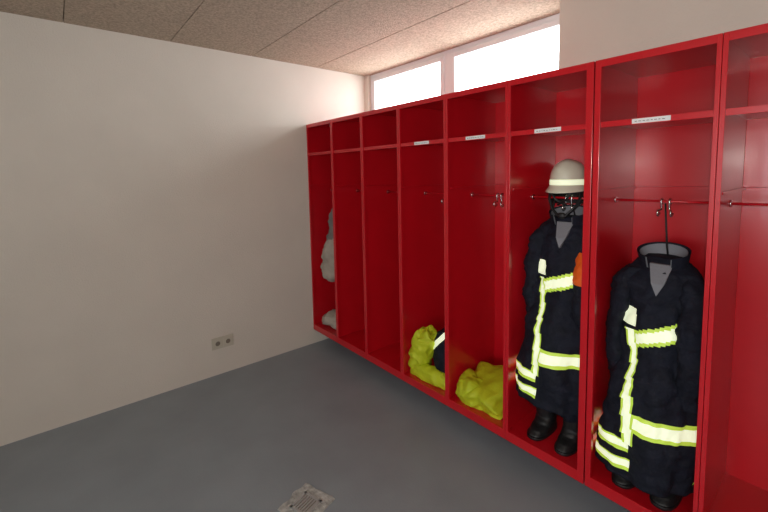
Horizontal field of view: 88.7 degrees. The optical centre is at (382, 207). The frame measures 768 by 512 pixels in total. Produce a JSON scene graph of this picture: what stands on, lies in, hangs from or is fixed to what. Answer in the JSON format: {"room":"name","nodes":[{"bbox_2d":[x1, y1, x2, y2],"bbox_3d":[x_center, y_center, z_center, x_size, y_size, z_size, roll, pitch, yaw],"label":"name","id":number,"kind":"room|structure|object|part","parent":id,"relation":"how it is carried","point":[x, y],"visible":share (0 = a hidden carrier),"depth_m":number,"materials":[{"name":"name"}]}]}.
{"room":"emergency services station","nodes":[
{"label":"emergency services station","id":0,"kind":"room"},
{"bbox_2d":[0,11,388,445],"bbox_3d":[-1.979,0.100,2.699,5.200,2.610,0.200,-5,6,-40],"label":"wall","id":1,"kind":"structure","parent":0,"point":[154,193],"depth_m":2.78,"materials":[{"name":"white paint"}]},
{"bbox_2d":[211,334,233,350],"bbox_3d":[-1.302,1.090,3.194,0.170,0.092,0.016,-5,6,-40],"label":"wall socket","id":2,"kind":"object","parent":1,"relation":"attached to","point":[227,340],"visible":1,"depth_m":3.19,"materials":[{"name":"beige plastic"}]},
{"bbox_2d":[0,0,559,75],"bbox_3d":[-0.279,-1.123,0.510,5.200,0.200,5.600,-5,6,-40],"label":"ceiling","id":3,"kind":"structure","parent":0,"point":[356,37],"depth_m":2.53,"materials":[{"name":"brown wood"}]},
{"bbox_2d":[0,338,630,511],"bbox_3d":[-0.224,1.621,0.750,5.200,0.150,5.600,-5,6,-40],"label":"floor","id":4,"kind":"structure","parent":0,"point":[322,415],"depth_m":2.27,"materials":[{"name":"grey concrete"}]},
{"bbox_2d":[278,483,334,511],"bbox_3d":[-0.377,1.443,1.917,0.207,0.007,0.202,2,6,33],"label":"floor drain","id":5,"kind":"object","parent":4,"relation":"on","point":[307,498],"visible":1,"depth_m":1.93,"materials":[{"name":"grey metal"}]},
{"bbox_2d":[364,0,767,111],"bbox_3d":[1.519,0.082,2.096,0.390,2.610,5.200,-5,6,-40],"label":"wall","id":6,"kind":"structure","parent":0,"point":[589,30],"depth_m":1.98,"materials":[{"name":"white paint"}]},
{"bbox_2d":[306,119,337,342],"bbox_3d":[-0.355,0.191,3.655,0.500,1.916,0.413,-5,6,-40],"label":"locker","id":7,"kind":"object","parent":6,"relation":"attached to","point":[319,144],"visible":0.33,"depth_m":3.70,"materials":[{"name":"red metal"}]},
{"bbox_2d":[320,209,334,281],"bbox_3d":[-0.435,0.272,3.643,0.289,0.800,0.285,-5,6,-40],"label":"cloth bag","id":8,"kind":"object","parent":7,"relation":"hanging from","point":[327,266],"visible":0.38,"depth_m":3.56,"materials":[{"name":"white fabric"}]},
{"bbox_2d":[322,309,335,328],"bbox_3d":[-0.447,1.028,3.667,0.230,0.147,0.312,-5,6,-40],"label":"folded towel","id":9,"kind":"object","parent":7,"relation":"in","point":[329,318],"visible":0.57,"depth_m":3.60,"materials":[{"name":"beige fabric"}]},
{"bbox_2d":[331,113,366,358],"bbox_3d":[-0.089,0.214,3.337,0.500,1.916,0.413,-5,6,-40],"label":"locker","id":10,"kind":"object","parent":6,"relation":"attached to","point":[346,130],"visible":0.41,"depth_m":3.41,"materials":[{"name":"red metal"}]},
{"bbox_2d":[361,105,401,379],"bbox_3d":[0.176,0.236,3.019,0.500,1.916,0.413,-5,6,-40],"label":"locker","id":11,"kind":"object","parent":6,"relation":"attached to","point":[379,127],"visible":0.34,"depth_m":3.10,"materials":[{"name":"red metal"}]},
{"bbox_2d":[371,50,447,109],"bbox_3d":[0.222,-0.971,3.592,0.070,0.660,1.013,-5,6,-40],"label":"window","id":12,"kind":"structure","parent":6,"relation":"in","point":[441,58],"depth_m":3.46,"materials":[{"name":"white plastic"}]},
{"bbox_2d":[398,94,446,404],"bbox_3d":[0.442,0.259,2.701,0.500,1.916,0.413,-5,6,-40],"label":"locker","id":13,"kind":"object","parent":6,"relation":"attached to","point":[421,123],"visible":0.48,"depth_m":2.79,"materials":[{"name":"red metal"}]},
{"bbox_2d":[408,325,444,389],"bbox_3d":[0.336,0.989,2.686,0.193,0.365,0.396,-5,6,-40],"label":"jacket","id":14,"kind":"object","parent":13,"relation":"in","point":[421,351],"visible":0.88,"depth_m":2.67,"materials":[{"name":"yellow fabric"}]},
{"bbox_3d":[0.429,-0.070,2.667,0.049,0.085,0.407,-5,6,-40],"label":"coat rail","id":15,"kind":"part","parent":13,"relation":"part of","materials":[{"name":"silver metal"}]},
{"bbox_2d":[433,327,444,372],"bbox_3d":[0.448,0.991,2.669,0.220,0.361,0.189,-4,6,-32],"label":"jacket","id":16,"kind":"object","parent":13,"relation":"in","point":[439,347],"visible":0.35,"depth_m":2.60,"materials":[{"name":"black fabric"}]},
{"bbox_2d":[445,80,507,438],"bbox_3d":[0.708,0.281,2.383,0.500,1.916,0.413,-5,6,-40],"label":"locker","id":17,"kind":"object","parent":6,"relation":"attached to","point":[476,119],"visible":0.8,"depth_m":2.51,"materials":[{"name":"red metal"}]},
{"bbox_2d":[455,361,502,419],"bbox_3d":[0.670,1.092,2.436,0.396,0.191,0.370,-5,6,-40],"label":"jacket","id":18,"kind":"object","parent":17,"relation":"in","point":[481,389],"visible":0.7,"depth_m":2.36,"materials":[{"name":"yellow fabric"}]},
{"bbox_3d":[0.695,-0.048,2.349,0.049,0.085,0.407,-5,6,-40],"label":"coat rail","id":19,"kind":"part","parent":17,"relation":"part of","materials":[{"name":"silver metal"}]},
{"bbox_2d":[448,13,559,92],"bbox_3d":[0.870,-0.916,2.815,0.070,0.660,1.013,-5,6,-40],"label":"window","id":20,"kind":"structure","parent":6,"relation":"in","point":[549,23],"depth_m":2.83,"materials":[{"name":"white plastic"}]},
{"bbox_2d":[505,61,595,483],"bbox_3d":[0.973,0.304,2.065,0.500,1.916,0.413,-5,6,-40],"label":"locker","id":21,"kind":"object","parent":6,"relation":"attached to","point":[551,113],"visible":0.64,"depth_m":2.10,"materials":[{"name":"red metal"}]},
{"bbox_2d":[515,199,582,422],"bbox_3d":[0.916,0.520,2.034,0.356,1.123,0.400,-5,6,-40],"label":"jacket","id":22,"kind":"object","parent":21,"relation":"hanging from","point":[548,358],"visible":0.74,"depth_m":1.97,"materials":[{"name":"black fabric"}]},
{"bbox_2d":[527,407,577,456],"bbox_3d":[0.916,1.148,2.081,0.235,0.131,0.252,-5,6,-40],"label":"boots","id":23,"kind":"object","parent":21,"relation":"in","point":[544,423],"visible":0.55,"depth_m":2.06,"materials":[{"name":"black leather"}]},
{"bbox_3d":[0.961,-0.025,2.031,0.049,0.085,0.407,-5,6,-40],"label":"coat rail","id":24,"kind":"part","parent":21,"relation":"part of","materials":[{"name":"silver metal"}]},
{"bbox_2d":[545,159,583,218],"bbox_3d":[0.963,-0.102,2.044,0.268,0.306,0.205,-5,6,-40],"label":"helmet","id":25,"kind":"object","parent":21,"relation":"hanging from","point":[567,176],"visible":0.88,"depth_m":1.97,"materials":[{"name":"white plastic"}]},
{"bbox_2d":[585,33,723,511],"bbox_3d":[1.241,0.327,1.744,0.500,1.916,0.413,-5,6,-40],"label":"locker","id":26,"kind":"object","parent":6,"relation":"attached to","point":[657,110],"visible":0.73,"depth_m":1.82,"materials":[{"name":"red metal"}]},
{"bbox_2d":[611,473,682,510],"bbox_3d":[1.184,1.171,1.759,0.232,0.131,0.252,-5,6,-40],"label":"boots","id":27,"kind":"object","parent":26,"relation":"in","point":[671,502],"visible":0.05,"depth_m":1.65,"materials":[{"name":"black leather"}]},
{"bbox_2d":[595,203,704,497],"bbox_3d":[1.189,0.576,1.721,0.351,1.186,0.412,-4,6,-33],"label":"jacket","id":28,"kind":"object","parent":26,"relation":"hanging from","point":[647,430],"visible":0.89,"depth_m":1.65,"materials":[{"name":"black fabric"}]},
{"bbox_3d":[1.229,-0.003,1.710,0.049,0.085,0.407,-5,6,-40],"label":"coat rail","id":29,"kind":"part","parent":26,"relation":"part of","materials":[{"name":"red metal"}]},
{"bbox_2d":[698,23,767,511],"bbox_3d":[1.507,0.349,1.426,0.500,1.916,0.413,-5,6,-40],"label":"locker","id":30,"kind":"object","parent":6,"relation":"attached to","point":[734,451],"visible":1,"depth_m":1.66,"materials":[{"name":"red metal"}]},
{"bbox_3d":[1.494,0.020,1.392,0.049,0.085,0.407,-5,6,-40],"label":"coat rail","id":31,"kind":"part","parent":30,"relation":"part of","materials":[{"name":"red metal"}]}
]}

